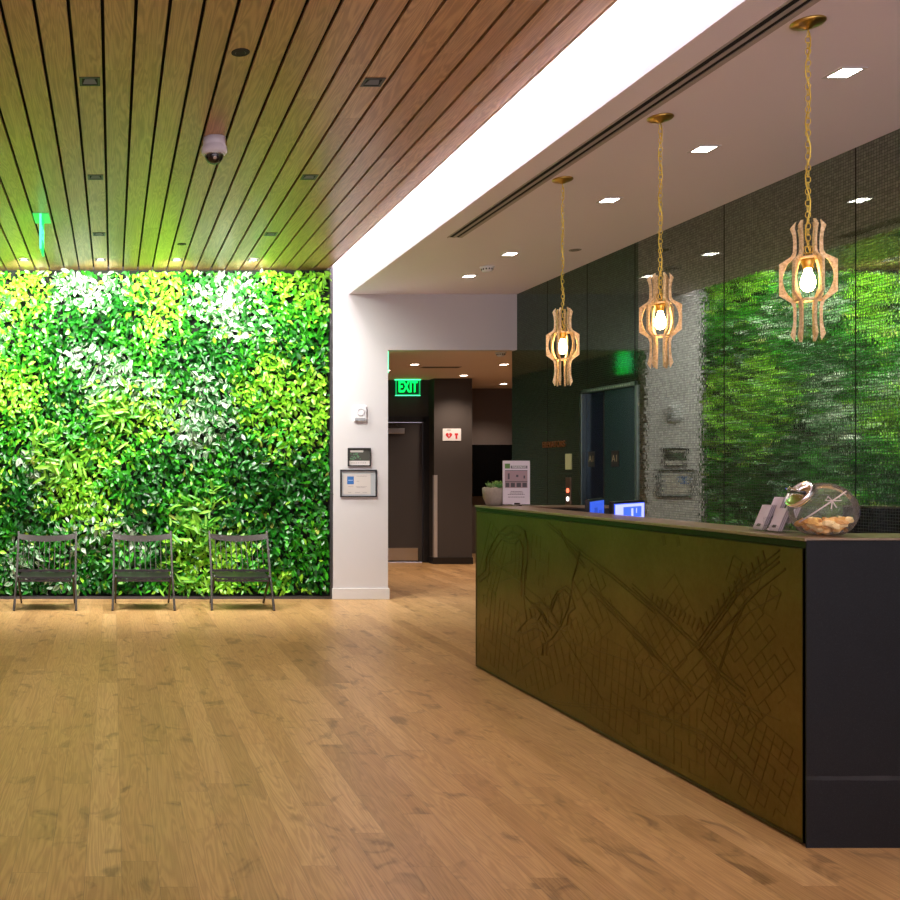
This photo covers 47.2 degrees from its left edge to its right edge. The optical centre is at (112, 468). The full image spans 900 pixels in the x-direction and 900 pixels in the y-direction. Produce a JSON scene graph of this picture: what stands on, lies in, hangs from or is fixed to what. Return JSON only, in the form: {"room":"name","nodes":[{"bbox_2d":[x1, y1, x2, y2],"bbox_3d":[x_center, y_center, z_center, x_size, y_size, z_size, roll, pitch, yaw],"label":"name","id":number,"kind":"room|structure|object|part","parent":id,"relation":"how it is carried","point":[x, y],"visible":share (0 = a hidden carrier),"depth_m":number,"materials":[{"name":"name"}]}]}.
{"room":"lobby","nodes":[
{"label":"lobby","id":0,"kind":"room"},
{"bbox_2d":[5,267,328,269],"bbox_3d":[-1.117,-0.600,10.250,6.966,4.000,0.100,0,0,0],"label":"wall","id":1,"kind":"structure","parent":0,"point":[5,267],"depth_m":10.20,"materials":[{"name":"green plant"}]},
{"bbox_2d":[0,268,333,598],"bbox_3d":[-0.129,-0.383,10.043,5.007,3.566,0.315,0,0,0],"label":"wall","id":2,"kind":"structure","parent":1,"relation":"attached to","point":[189,404],"depth_m":10.03,"materials":[{"name":"green plant"}]},
{"bbox_2d":[0,0,617,269],"bbox_3d":[-1.135,-2.195,3.780,6.930,0.070,12.760,0,0,0],"label":"ceiling","id":3,"kind":"structure","parent":0,"point":[292,107],"depth_m":5.67,"materials":[{"name":"brown wood"}]},
{"bbox_2d":[18,258,29,260],"bbox_3d":[-0.919,-2.158,9.600,0.115,0.004,0.115,0,0,0],"label":"recessed light","id":4,"kind":"object","parent":3,"relation":"in","point":[19,259],"visible":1,"depth_m":9.58,"materials":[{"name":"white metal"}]},
{"bbox_2d":[32,213,50,256],"bbox_3d":[-0.612,-2.010,8.000,0.136,0.300,0.320,0,0,0],"label":"exit sign","id":5,"kind":"object","parent":3,"relation":"hanging from","point":[41,219],"visible":1,"depth_m":7.93,"materials":[{"name":"green plastic"}]},
{"bbox_3d":[-0.612,-2.007,8.000,0.014,0.294,0.300,0,0,0],"label":"panel","id":6,"kind":"part","parent":5,"relation":"part of","materials":[{"name":"green plastic"}]},
{"bbox_2d":[79,77,99,85],"bbox_3d":[-0.129,-2.158,5.180,0.115,0.004,0.115,0,0,0],"label":"recessed light","id":7,"kind":"object","parent":3,"relation":"in","point":[84,81],"visible":1,"depth_m":5.18,"materials":[{"name":"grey metal"}]},
{"bbox_2d":[88,175,102,179],"bbox_3d":[-0.129,-2.158,6.880,0.115,0.004,0.115,0,0,0],"label":"recessed light","id":8,"kind":"object","parent":3,"relation":"in","point":[90,177],"visible":1,"depth_m":6.88,"materials":[{"name":"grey metal"}]},
{"bbox_2d":[93,232,104,235],"bbox_3d":[-0.129,-2.158,8.550,0.115,0.004,0.115,0,0,0],"label":"recessed light","id":9,"kind":"object","parent":3,"relation":"in","point":[94,233],"visible":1,"depth_m":8.54,"materials":[{"name":"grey metal"}]},
{"bbox_2d":[95,258,105,260],"bbox_3d":[-0.129,-2.158,9.600,0.115,0.004,0.115,0,0,0],"label":"recessed light","id":10,"kind":"object","parent":3,"relation":"in","point":[96,259],"visible":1,"depth_m":9.58,"materials":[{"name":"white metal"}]},
{"bbox_2d":[171,258,182,260],"bbox_3d":[0.661,-2.158,9.600,0.115,0.004,0.115,0,0,0],"label":"recessed light","id":11,"kind":"object","parent":3,"relation":"in","point":[173,259],"visible":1,"depth_m":9.58,"materials":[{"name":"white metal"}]},
{"bbox_2d":[201,134,226,164],"bbox_3d":[0.661,-2.075,6.070,0.169,0.171,0.169,0,0,0],"label":"dome camera","id":12,"kind":"object","parent":3,"relation":"attached to","point":[214,147],"visible":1,"depth_m":6.02,"materials":[{"name":"grey plastic"}]},
{"bbox_2d":[231,48,249,56],"bbox_3d":[0.661,-2.157,4.820,0.096,0.006,0.096,0,0,0],"label":"ceiling speaker","id":13,"kind":"object","parent":3,"relation":"attached to","point":[239,52],"visible":1,"depth_m":4.81,"materials":[{"name":"black"}]},
{"bbox_2d":[248,258,259,260],"bbox_3d":[1.451,-2.158,9.600,0.115,0.004,0.115,0,0,0],"label":"recessed light","id":14,"kind":"object","parent":3,"relation":"in","point":[249,259],"visible":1,"depth_m":9.58,"materials":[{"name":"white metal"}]},
{"bbox_2d":[264,232,277,235],"bbox_3d":[1.451,-2.158,8.550,0.115,0.004,0.115,0,0,0],"label":"recessed light","id":15,"kind":"object","parent":3,"relation":"in","point":[266,233],"visible":1,"depth_m":8.54,"materials":[{"name":"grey metal"}]},
{"bbox_2d":[300,175,317,179],"bbox_3d":[1.451,-2.158,6.880,0.115,0.004,0.115,0,0,0],"label":"recessed light","id":16,"kind":"object","parent":3,"relation":"in","point":[304,177],"visible":1,"depth_m":6.88,"materials":[{"name":"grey metal"}]},
{"bbox_2d":[360,78,385,86],"bbox_3d":[1.451,-2.158,5.190,0.115,0.004,0.115,0,0,0],"label":"recessed light","id":17,"kind":"object","parent":3,"relation":"in","point":[368,82],"visible":1,"depth_m":5.19,"materials":[{"name":"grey metal"}]},
{"bbox_2d":[349,0,747,293],"bbox_3d":[2.380,-2.175,3.700,0.360,0.590,12.600,0,0,0],"label":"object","id":18,"kind":"object","parent":3,"relation":"attached to","point":[630,40],"depth_m":5.43,"materials":[{"name":"white paint"}]},
{"bbox_2d":[329,251,516,587],"bbox_3d":[3.355,-0.550,10.150,1.978,3.900,0.300,0,0,0],"label":"wall","id":19,"kind":"structure","parent":0,"point":[366,327],"depth_m":10.00,"materials":[{"name":"white paint"}]},
{"bbox_2d":[340,470,376,496],"bbox_3d":[2.637,0.154,9.991,0.392,0.295,0.017,0,0,0],"label":"framed certificate","id":20,"kind":"object","parent":19,"relation":"attached to","point":[353,483],"visible":1,"depth_m":9.99,"materials":[{"name":"white paper"}]},
{"bbox_2d":[348,448,370,465],"bbox_3d":[2.645,-0.127,9.991,0.247,0.197,0.017,0,0,0],"label":"sign","id":21,"kind":"object","parent":19,"relation":"attached to","point":[356,456],"visible":1,"depth_m":9.99,"materials":[{"name":"black paint"}]},
{"bbox_2d":[353,405,365,421],"bbox_3d":[2.651,-0.597,9.982,0.136,0.176,0.034,0,0,0],"label":"fire alarm","id":22,"kind":"object","parent":19,"relation":"attached to","point":[359,411],"visible":1,"depth_m":9.97,"materials":[{"name":"white plastic"}]},
{"bbox_2d":[355,418,365,420],"bbox_3d":[2.651,-0.532,9.970,0.116,0.030,0.003,0,0,0],"label":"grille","id":23,"kind":"object","parent":22,"relation":"attached to","point":[356,419],"depth_m":9.97,"materials":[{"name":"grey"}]},
{"bbox_2d":[332,588,389,598],"bbox_3d":[2.663,1.341,10.055,0.615,0.118,0.141,0,0,0],"label":"baseboard","id":24,"kind":"structure","parent":19,"relation":"attached to","point":[337,593],"depth_m":9.98,"materials":[{"name":"grey paint"}]},
{"bbox_2d":[388,378,471,556],"bbox_3d":[4.095,0.033,14.550,2.390,2.735,1.700,0,0,0],"label":"wall","id":25,"kind":"structure","parent":0,"point":[447,402],"depth_m":13.70,"materials":[{"name":"paint"}]},
{"bbox_2d":[388,422,421,561],"bbox_3d":[4.164,0.348,13.888,0.948,2.092,0.194,0,0,0],"label":"door","id":26,"kind":"structure","parent":25,"relation":"in","point":[404,438],"depth_m":13.95,"materials":[{"name":"laminate"}]},
{"bbox_3d":[4.160,1.278,13.943,0.820,0.185,0.004,0,0,0],"label":"kick plate","id":27,"kind":"part","parent":26,"relation":"part of","materials":[{"name":"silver metal"}]},
{"bbox_2d":[388,416,428,562],"bbox_3d":[4.185,0.305,13.940,1.090,2.190,0.060,0,0,0],"label":"trim","id":28,"kind":"structure","parent":25,"relation":"attached to","point":[424,419],"depth_m":13.91,"materials":[{"name":"black paint"}]},
{"bbox_2d":[433,475,436,556],"bbox_3d":[4.753,0.695,13.723,0.051,1.210,0.054,0,0,0],"label":"guard","id":29,"kind":"object","parent":25,"relation":"attached to","point":[434,476],"visible":1,"depth_m":13.70,"materials":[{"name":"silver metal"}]},
{"bbox_2d":[428,556,472,563],"bbox_3d":[5.008,1.350,13.818,0.585,0.100,0.265,0,0,0],"label":"baseboard","id":30,"kind":"structure","parent":25,"relation":"attached to","point":[433,560],"depth_m":13.69,"materials":[{"name":"black paint"}]},
{"bbox_2d":[443,429,460,440],"bbox_3d":[4.990,-0.505,13.699,0.270,0.180,0.020,0,0,0],"label":"sign","id":31,"kind":"object","parent":25,"relation":"attached to","point":[448,434],"visible":1,"depth_m":13.69,"materials":[{"name":"white plastic"}]},
{"bbox_2d":[0,554,899,899],"bbox_3d":[2.200,1.460,6.950,13.600,0.120,19.100,0,0,0],"label":"floor","id":32,"kind":"structure","parent":0,"point":[240,749],"depth_m":4.21,"materials":[{"name":"brown wood"}]},
{"bbox_2d":[13,531,76,610],"bbox_3d":[-0.674,1.025,9.442,0.636,0.771,0.570,0,0,-1],"label":"folding chair","id":33,"kind":"object","parent":32,"relation":"on","point":[27,575],"visible":0.98,"depth_m":9.42,"materials":[{"name":"black wood"}]},
{"bbox_3d":[-0.950,1.232,9.481,0.018,0.356,0.484,0,0,-1],"label":"leg","id":34,"kind":"part","parent":33,"relation":"part of","materials":[{"name":"black wood"}]},
{"bbox_3d":[-0.670,1.104,9.200,0.524,0.022,0.016,0,0,-1],"label":"rail","id":35,"kind":"part","parent":33,"relation":"part of","materials":[{"name":"black wood"}]},
{"bbox_3d":[-0.673,1.075,9.370,0.520,0.041,0.360,0,0,-1],"label":"seat","id":36,"kind":"part","parent":33,"relation":"part of","materials":[{"name":"black wood"}]},
{"bbox_3d":[-0.673,1.028,9.405,0.568,0.024,0.018,0,0,-1],"label":"rail","id":37,"kind":"part","parent":33,"relation":"part of","materials":[{"name":"black wood"}]},
{"bbox_3d":[-0.676,0.708,9.582,0.568,0.082,0.078,0,0,-1],"label":"rail","id":38,"kind":"part","parent":33,"relation":"part of","materials":[{"name":"black wood"}]},
{"bbox_3d":[-0.400,1.232,9.489,0.018,0.356,0.484,0,0,0],"label":"leg","id":39,"kind":"part","parent":33,"relation":"part of","materials":[{"name":"black wood"}]},
{"bbox_2d":[111,531,175,610],"bbox_3d":[0.302,1.025,9.452,0.636,0.771,0.570,0,0,0],"label":"folding chair","id":40,"kind":"object","parent":32,"relation":"on","point":[123,575],"visible":1,"depth_m":9.43,"materials":[{"name":"black wood"}]},
{"bbox_3d":[0.027,1.232,9.495,0.018,0.356,0.484,0,0,0],"label":"leg","id":41,"kind":"part","parent":40,"relation":"part of","materials":[{"name":"black wood"}]},
{"bbox_3d":[0.302,0.708,9.592,0.568,0.082,0.078,0,0,0],"label":"rail","id":42,"kind":"part","parent":40,"relation":"part of","materials":[{"name":"black wood"}]},
{"bbox_3d":[0.302,1.028,9.415,0.568,0.024,0.018,0,0,0],"label":"rail","id":43,"kind":"part","parent":40,"relation":"part of","materials":[{"name":"black wood"}]},
{"bbox_3d":[0.302,1.075,9.380,0.520,0.041,0.360,0,0,0],"label":"seat","id":44,"kind":"part","parent":40,"relation":"part of","materials":[{"name":"black wood"}]},
{"bbox_3d":[0.302,1.104,9.210,0.524,0.022,0.016,0,0,0],"label":"rail","id":45,"kind":"part","parent":40,"relation":"part of","materials":[{"name":"black wood"}]},
{"bbox_3d":[0.577,1.232,9.495,0.018,0.356,0.484,0,0,0],"label":"leg","id":46,"kind":"part","parent":40,"relation":"part of","materials":[{"name":"black wood"}]},
{"bbox_2d":[208,531,274,610],"bbox_3d":[1.288,1.025,9.452,0.636,0.771,0.570,0,0,1],"label":"folding chair","id":47,"kind":"object","parent":32,"relation":"on","point":[223,575],"visible":1,"depth_m":9.43,"materials":[{"name":"black wood"}]},
{"bbox_3d":[1.291,0.708,9.592,0.568,0.082,0.078,0,0,1],"label":"rail","id":48,"kind":"part","parent":47,"relation":"part of","materials":[{"name":"black wood"}]},
{"bbox_3d":[1.288,1.028,9.415,0.568,0.024,0.018,0,0,1],"label":"rail","id":49,"kind":"part","parent":47,"relation":"part of","materials":[{"name":"black wood"}]},
{"bbox_3d":[1.287,1.075,9.380,0.520,0.041,0.360,0,0,1],"label":"seat","id":50,"kind":"part","parent":47,"relation":"part of","materials":[{"name":"black wood"}]},
{"bbox_3d":[1.284,1.104,9.210,0.524,0.022,0.016,0,0,1],"label":"rail","id":51,"kind":"part","parent":47,"relation":"part of","materials":[{"name":"black wood"}]},
{"bbox_3d":[1.564,1.232,9.489,0.018,0.356,0.484,0,0,2],"label":"leg","id":52,"kind":"part","parent":47,"relation":"part of","materials":[{"name":"black wood"}]},
{"bbox_2d":[475,505,899,847],"bbox_3d":[3.216,0.828,5.005,1.320,1.145,3.141,0,0,0],"label":"reception desk","id":53,"kind":"object","parent":32,"relation":"on","point":[760,670],"visible":0.99,"depth_m":3.92,"materials":[{"name":"brown wood"}]},
{"bbox_2d":[482,481,502,505],"bbox_3d":[2.660,0.168,6.485,0.160,0.174,0.160,0,0,0],"label":"potted plant","id":54,"kind":"object","parent":53,"relation":"on","point":[492,496],"visible":0.99,"depth_m":6.43,"materials":[{"name":"beige plant"}]},
{"bbox_2d":[503,461,529,505],"bbox_3d":[2.775,0.099,6.400,0.186,0.312,0.044,0,0,0],"label":"sign","id":55,"kind":"object","parent":53,"relation":"on","point":[516,474],"visible":1,"depth_m":6.40,"materials":[{"name":"grey paper"}]},
{"bbox_2d":[505,471,526,487],"bbox_3d":[2.772,0.070,6.395,0.155,0.120,0.001,0,0,0],"label":"picture","id":56,"kind":"object","parent":55,"relation":"on","point":[513,479],"depth_m":6.39,"materials":[{"name":"pink"}]},
{"bbox_3d":[3.326,0.835,5.005,1.060,1.131,2.661,0,0,0],"label":"panel","id":57,"kind":"part","parent":53,"relation":"part of","materials":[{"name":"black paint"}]},
{"bbox_2d":[585,498,603,512],"bbox_3d":[3.059,0.417,5.967,0.150,0.455,0.500,0,0,37],"label":"computer monitor","id":58,"kind":"object","parent":53,"relation":"on","point":[596,505],"visible":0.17,"depth_m":5.88,"materials":[{"name":"black paint"}]},
{"bbox_2d":[609,500,643,516],"bbox_3d":[3.055,0.417,5.581,0.500,0.455,0.150,0,0,-42],"label":"computer monitor","id":59,"kind":"object","parent":53,"relation":"on","point":[631,507],"visible":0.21,"depth_m":5.53,"materials":[{"name":"black paint"}]},
{"bbox_2d":[475,505,899,540],"bbox_3d":[3.216,0.261,5.005,1.320,0.012,3.141,0,0,0],"label":"countertop","id":60,"kind":"structure","parent":53,"relation":"on","point":[541,509],"depth_m":4.23,"materials":[{"name":"brown stone"}]},
{"bbox_2d":[756,506,800,532],"bbox_3d":[2.693,0.202,3.778,0.109,0.105,0.172,0,0,0],"label":"brochure holder","id":61,"kind":"object","parent":53,"relation":"on","point":[800,506],"visible":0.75,"depth_m":3.75,"materials":[{"name":"clear plastic"}]},
{"bbox_2d":[752,505,776,529],"bbox_3d":[2.677,0.198,3.822,0.061,0.101,0.056,0,0,0],"label":"card stack","id":62,"kind":"object","parent":61,"relation":"in","point":[765,514],"visible":1,"depth_m":3.81,"materials":[{"name":"grey paper"}]},
{"bbox_2d":[768,508,787,530],"bbox_3d":[2.675,0.203,3.732,0.057,0.091,0.056,0,0,0],"label":"card stack","id":63,"kind":"object","parent":61,"relation":"in","point":[780,517],"visible":0.98,"depth_m":3.72,"materials":[{"name":"grey paper"}]},
{"bbox_2d":[770,497,785,521],"bbox_3d":[2.727,0.166,3.822,0.061,0.101,0.056,0,0,0],"label":"brochures","id":64,"kind":"object","parent":61,"relation":"in","point":[779,501],"visible":0.43,"depth_m":3.81,"materials":[{"name":"grey paper"}]},
{"bbox_2d":[786,506,800,522],"bbox_3d":[2.719,0.183,3.732,0.047,0.066,0.056,0,0,0],"label":"card stack","id":65,"kind":"object","parent":61,"relation":"in","point":[796,511],"visible":0.34,"depth_m":3.70,"materials":[{"name":"grey paper"}]},
{"bbox_2d":[784,481,859,534],"bbox_3d":[2.728,0.149,3.582,0.239,0.206,0.224,0,0,0],"label":"glass jar","id":66,"kind":"object","parent":53,"relation":"on","point":[801,493],"visible":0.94,"depth_m":3.57,"materials":[{"name":"clear glass"}]},
{"bbox_3d":[2.623,0.078,3.590,0.026,0.020,0.068,0,0,0],"label":"lid handle","id":67,"kind":"part","parent":66,"relation":"part of","materials":[{"name":"clear glass"}]},
{"bbox_3d":[2.650,0.099,3.588,0.084,0.104,0.118,0,0,0],"label":"lid","id":68,"kind":"part","parent":66,"relation":"part of","materials":[{"name":"silver metal"}]},
{"bbox_2d":[794,519,806,526],"bbox_3d":[2.674,0.209,3.615,0.042,0.031,0.033,0,0,30],"label":"candy","id":69,"kind":"object","parent":66,"relation":"in","point":[796,523],"visible":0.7,"depth_m":3.61,"materials":[{"name":"orange food"}]},
{"bbox_2d":[799,518,806,525],"bbox_3d":[2.664,0.203,3.582,0.045,0.032,0.027,0,0,-18],"label":"candy","id":70,"kind":"object","parent":66,"relation":"in","point":[804,522],"visible":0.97,"depth_m":3.57,"materials":[{"name":"orange food"}]},
{"bbox_2d":[807,518,818,524],"bbox_3d":[2.676,0.202,3.559,0.028,0.027,0.056,0,0,-7],"label":"candy","id":71,"kind":"object","parent":66,"relation":"in","point":[811,521],"visible":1,"depth_m":3.55,"materials":[{"name":"orange food"}]},
{"bbox_2d":[813,522,822,527],"bbox_3d":[2.684,0.212,3.542,0.028,0.028,0.056,0,0,13],"label":"candy","id":72,"kind":"object","parent":66,"relation":"in","point":[817,525],"visible":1,"depth_m":3.53,"materials":[{"name":"orange food"}]},
{"bbox_2d":[813,527,822,532],"bbox_3d":[2.701,0.232,3.558,0.044,0.024,0.032,0,0,-31],"label":"candy","id":73,"kind":"object","parent":66,"relation":"in","point":[817,530],"visible":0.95,"depth_m":3.55,"materials":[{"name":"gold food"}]},
{"bbox_2d":[820,527,831,534],"bbox_3d":[2.726,0.235,3.558,0.037,0.032,0.041,0,0,37],"label":"candy","id":74,"kind":"object","parent":66,"relation":"in","point":[828,530],"visible":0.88,"depth_m":3.54,"materials":[{"name":"orange food"}]},
{"bbox_2d":[822,520,834,526],"bbox_3d":[2.707,0.206,3.520,0.045,0.024,0.032,0,0,28],"label":"candy","id":75,"kind":"object","parent":66,"relation":"in","point":[829,523],"visible":1,"depth_m":3.51,"materials":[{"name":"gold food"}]},
{"bbox_2d":[830,522,839,528],"bbox_3d":[2.729,0.213,3.522,0.036,0.027,0.036,0,0,14],"label":"candy","id":76,"kind":"object","parent":66,"relation":"in","point":[835,526],"visible":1,"depth_m":3.51,"materials":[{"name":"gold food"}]},
{"bbox_2d":[835,519,848,524],"bbox_3d":[2.753,0.202,3.514,0.048,0.022,0.027,0,0,36],"label":"candy","id":77,"kind":"object","parent":66,"relation":"in","point":[841,522],"visible":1,"depth_m":3.51,"materials":[{"name":"orange food"}]},
{"bbox_2d":[845,516,853,522],"bbox_3d":[2.793,0.193,3.530,0.037,0.025,0.037,0,0,-41],"label":"candy","id":78,"kind":"object","parent":66,"relation":"in","point":[849,519],"visible":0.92,"depth_m":3.52,"materials":[{"name":"beige food"}]},
{"bbox_3d":[3.209,0.832,3.438,1.294,1.137,0.006,0,0,0],"label":"panel","id":79,"kind":"part","parent":53,"relation":"part of","materials":[{"name":"metal"}]},
{"bbox_2d":[388,351,511,387],"bbox_3d":[5.700,-1.367,13.312,6.600,0.065,6.375,0,0,0],"label":"ceiling","id":80,"kind":"structure","parent":0,"point":[485,371],"depth_m":12.11,"materials":[{"name":"beige paint"}]},
{"bbox_2d":[395,379,420,395],"bbox_3d":[4.390,-1.212,13.855,0.380,0.245,0.050,0,0,0],"label":"exit sign","id":81,"kind":"object","parent":80,"relation":"hanging from","point":[403,387],"visible":1,"depth_m":13.85,"materials":[{"name":"green plastic"}]},
{"bbox_3d":[4.390,-1.212,13.854,0.370,0.223,0.012,0,0,0],"label":"panel","id":82,"kind":"part","parent":81,"relation":"part of","materials":[{"name":"green plastic"}]},
{"bbox_2d":[421,367,459,367],"bbox_3d":[4.300,-1.332,12.200,0.500,0.006,0.140,0,0,0],"label":"ceiling vent","id":83,"kind":"object","parent":80,"relation":"in","point":[421,367],"visible":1,"depth_m":12.18,"materials":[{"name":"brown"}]},
{"bbox_2d":[495,352,505,356],"bbox_3d":[4.440,-1.310,10.650,0.120,0.050,0.120,0,0,0],"label":"smoke detector","id":84,"kind":"object","parent":80,"relation":"attached to","point":[498,354],"visible":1,"depth_m":10.62,"materials":[{"name":"white plastic"}]},
{"bbox_2d":[472,388,511,553],"bbox_3d":[7.145,0.033,15.450,3.710,2.735,0.100,0,0,0],"label":"wall","id":85,"kind":"structure","parent":0,"point":[491,407],"depth_m":15.40,"materials":[{"name":"brown paint"}]},
{"bbox_2d":[472,445,511,495],"bbox_3d":[6.325,0.025,15.365,1.950,0.850,0.070,0,0,0],"label":"wall screen","id":86,"kind":"object","parent":85,"relation":"attached to","point":[487,460],"visible":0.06,"depth_m":15.33,"materials":[{"name":"black glass"}]},
{"bbox_2d":[351,0,899,293],"bbox_3d":[3.446,-1.895,3.700,1.796,0.030,12.600,0,0,0],"label":"ceiling","id":87,"kind":"structure","parent":0,"point":[753,106],"depth_m":5.46,"materials":[{"name":"white paint"}]},
{"bbox_2d":[460,275,476,277],"bbox_3d":[3.470,-1.878,9.060,0.125,0.004,0.125,0,0,0],"label":"recessed light","id":88,"kind":"object","parent":87,"relation":"in","point":[464,276],"visible":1,"depth_m":9.07,"materials":[{"name":"white plastic"}]},
{"bbox_2d":[480,265,494,272],"bbox_3d":[3.480,-1.855,8.650,0.130,0.050,0.130,0,0,0],"label":"smoke detector","id":89,"kind":"object","parent":87,"relation":"attached to","point":[488,268],"visible":1,"depth_m":8.61,"materials":[{"name":"white plastic"}]},
{"bbox_2d":[500,252,519,255],"bbox_3d":[3.470,-1.878,8.130,0.125,0.004,0.125,0,0,0],"label":"recessed light","id":90,"kind":"object","parent":87,"relation":"in","point":[505,253],"visible":1,"depth_m":8.12,"materials":[{"name":"white plastic"}]},
{"bbox_2d":[546,176,578,385],"bbox_3d":[2.915,-1.210,6.030,0.198,1.340,0.178,0,0,14],"label":"pendant lamp","id":91,"kind":"object","parent":87,"relation":"hanging from","point":[562,334],"visible":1,"depth_m":6.02,"materials":[{"name":"brown wood"}]},
{"bbox_3d":[2.915,-1.376,6.030,0.021,0.940,0.012,0,0,-30],"label":"chain","id":92,"kind":"part","parent":91,"relation":"part of","materials":[{"name":"gold metal"}]},
{"bbox_2d":[559,329,566,338],"bbox_3d":[2.915,-0.874,6.030,0.048,0.062,0.048,0,0,14],"label":"socket","id":93,"kind":"object","parent":91,"relation":"attached to","point":[563,332],"depth_m":6.01,"materials":[{"name":"gold metal"}]},
{"bbox_3d":[2.915,-0.794,6.030,0.054,0.101,0.054,0,0,14],"label":"bulb","id":94,"kind":"part","parent":91,"relation":"part of","materials":[{"name":"white glass"}]},
{"bbox_2d":[596,197,622,202],"bbox_3d":[3.470,-1.878,6.500,0.125,0.004,0.125,0,0,0],"label":"recessed light","id":95,"kind":"object","parent":87,"relation":"in","point":[606,199],"visible":1,"depth_m":6.50,"materials":[{"name":"grey paint"}]},
{"bbox_2d":[447,0,820,237],"bbox_3d":[2.769,-1.877,4.040,0.122,0.006,7.000,0,0,0],"label":"ceiling vent","id":96,"kind":"object","parent":87,"relation":"in","point":[790,9],"visible":1,"depth_m":4.71,"materials":[{"name":"black metal"}]},
{"bbox_2d":[639,113,681,368],"bbox_3d":[2.925,-1.210,4.970,0.198,1.340,0.178,0,0,39],"label":"pendant lamp","id":97,"kind":"object","parent":87,"relation":"hanging from","point":[659,304],"visible":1,"depth_m":4.96,"materials":[{"name":"brown wood"}]},
{"bbox_2d":[655,300,664,311],"bbox_3d":[2.925,-0.874,4.970,0.048,0.062,0.048,0,0,39],"label":"socket","id":98,"kind":"object","parent":97,"relation":"attached to","point":[660,307],"depth_m":4.95,"materials":[{"name":"gold metal"}]},
{"bbox_3d":[2.925,-1.376,4.970,0.021,0.940,0.012,0,0,-5],"label":"chain","id":99,"kind":"part","parent":97,"relation":"part of","materials":[{"name":"gold metal"}]},
{"bbox_3d":[2.925,-0.794,4.970,0.054,0.101,0.054,0,0,39],"label":"bulb","id":100,"kind":"part","parent":97,"relation":"part of","materials":[{"name":"white glass"}]},
{"bbox_2d":[687,145,721,152],"bbox_3d":[3.470,-1.878,5.460,0.125,0.004,0.125,0,0,0],"label":"recessed light","id":101,"kind":"object","parent":87,"relation":"in","point":[701,148],"visible":1,"depth_m":5.46,"materials":[{"name":"grey paint"}]},
{"bbox_2d":[779,15,837,341],"bbox_3d":[2.922,-1.210,3.910,0.198,1.340,0.178,0,0,37],"label":"pendant lamp","id":102,"kind":"object","parent":87,"relation":"hanging from","point":[808,281],"visible":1,"depth_m":3.89,"materials":[{"name":"beige wood"}]},
{"bbox_2d":[801,253,814,268],"bbox_3d":[2.922,-0.874,3.910,0.048,0.062,0.048,0,0,37],"label":"socket","id":103,"kind":"object","parent":102,"relation":"attached to","point":[807,263],"depth_m":3.90,"materials":[{"name":"gold metal"}]},
{"bbox_3d":[2.922,-1.376,3.910,0.021,0.940,0.012,0,0,-8],"label":"chain","id":104,"kind":"part","parent":102,"relation":"part of","materials":[{"name":"gold metal"}]},
{"bbox_3d":[2.922,-0.794,3.910,0.054,0.101,0.054,0,0,37],"label":"bulb","id":105,"kind":"part","parent":102,"relation":"part of","materials":[{"name":"white glass"}]},
{"bbox_2d":[822,67,868,78],"bbox_3d":[3.470,-1.878,4.410,0.125,0.004,0.125,0,0,0],"label":"recessed light","id":106,"kind":"object","parent":87,"relation":"in","point":[843,72],"visible":1,"depth_m":4.40,"materials":[{"name":"grey paint"}]},
{"bbox_2d":[512,129,899,532],"bbox_3d":[4.419,-0.255,3.763,0.150,3.310,12.725,0,0,0],"label":"wall","id":107,"kind":"structure","parent":0,"point":[790,405],"depth_m":6.37,"materials":[{"name":"glass"}]},
{"bbox_2d":[542,441,564,447],"bbox_3d":[4.338,-0.243,9.158,0.010,0.060,0.459,0,0,0],"label":"sign","id":108,"kind":"object","parent":107,"relation":"attached to","point":[544,444],"depth_m":9.17,"materials":[{"name":"orange metal"}]},
{"bbox_2d":[565,477,570,504],"bbox_3d":[4.335,0.210,8.860,0.017,0.260,0.100,0,0,0],"label":"panel","id":109,"kind":"object","parent":107,"relation":"attached to","point":[567,479],"visible":1,"depth_m":8.85,"materials":[{"name":"brown metal"}]},
{"bbox_2d":[565,454,571,469],"bbox_3d":[4.340,-0.070,8.860,0.007,0.150,0.120,0,0,0],"label":"sign plate","id":110,"kind":"object","parent":107,"relation":"attached to","point":[568,457],"visible":1,"depth_m":8.85,"materials":[{"name":"beige"}]},
{"bbox_2d":[579,381,637,504],"bbox_3d":[4.402,0.336,8.165,0.144,2.131,0.950,0,0,0],"label":"elevator","id":111,"kind":"object","parent":107,"relation":"attached to","point":[608,415],"visible":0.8,"depth_m":8.18,"materials":[{"name":"silver metal"}]},
{"bbox_3d":[4.374,-0.090,8.500,0.004,0.140,0.120,0,0,0],"label":"number plate","id":112,"kind":"part","parent":111,"relation":"part of","materials":[{"name":"black paint"}]},
{"bbox_3d":[4.382,0.348,8.443,0.012,2.083,0.321,0,0,0],"label":"door panel","id":113,"kind":"part","parent":111,"relation":"part of","materials":[{"name":"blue metal"}]},
{"bbox_3d":[4.362,-0.090,8.080,0.004,0.140,0.120,0,0,0],"label":"number plate","id":114,"kind":"part","parent":111,"relation":"part of","materials":[{"name":"black paint"}]},
{"bbox_3d":[4.370,0.348,7.992,0.012,2.083,0.531,0,0,0],"label":"door panel","id":115,"kind":"part","parent":111,"relation":"part of","materials":[{"name":"teal metal"}]},
{"bbox_2d":[547,148,855,532],"bbox_3d":[4.343,-0.240,5.625,0.002,3.280,7.357,0,0,0],"label":"trim","id":116,"kind":"structure","parent":107,"relation":"attached to","point":[855,148],"depth_m":6.61,"materials":[{"name":"black metal"}]}
]}

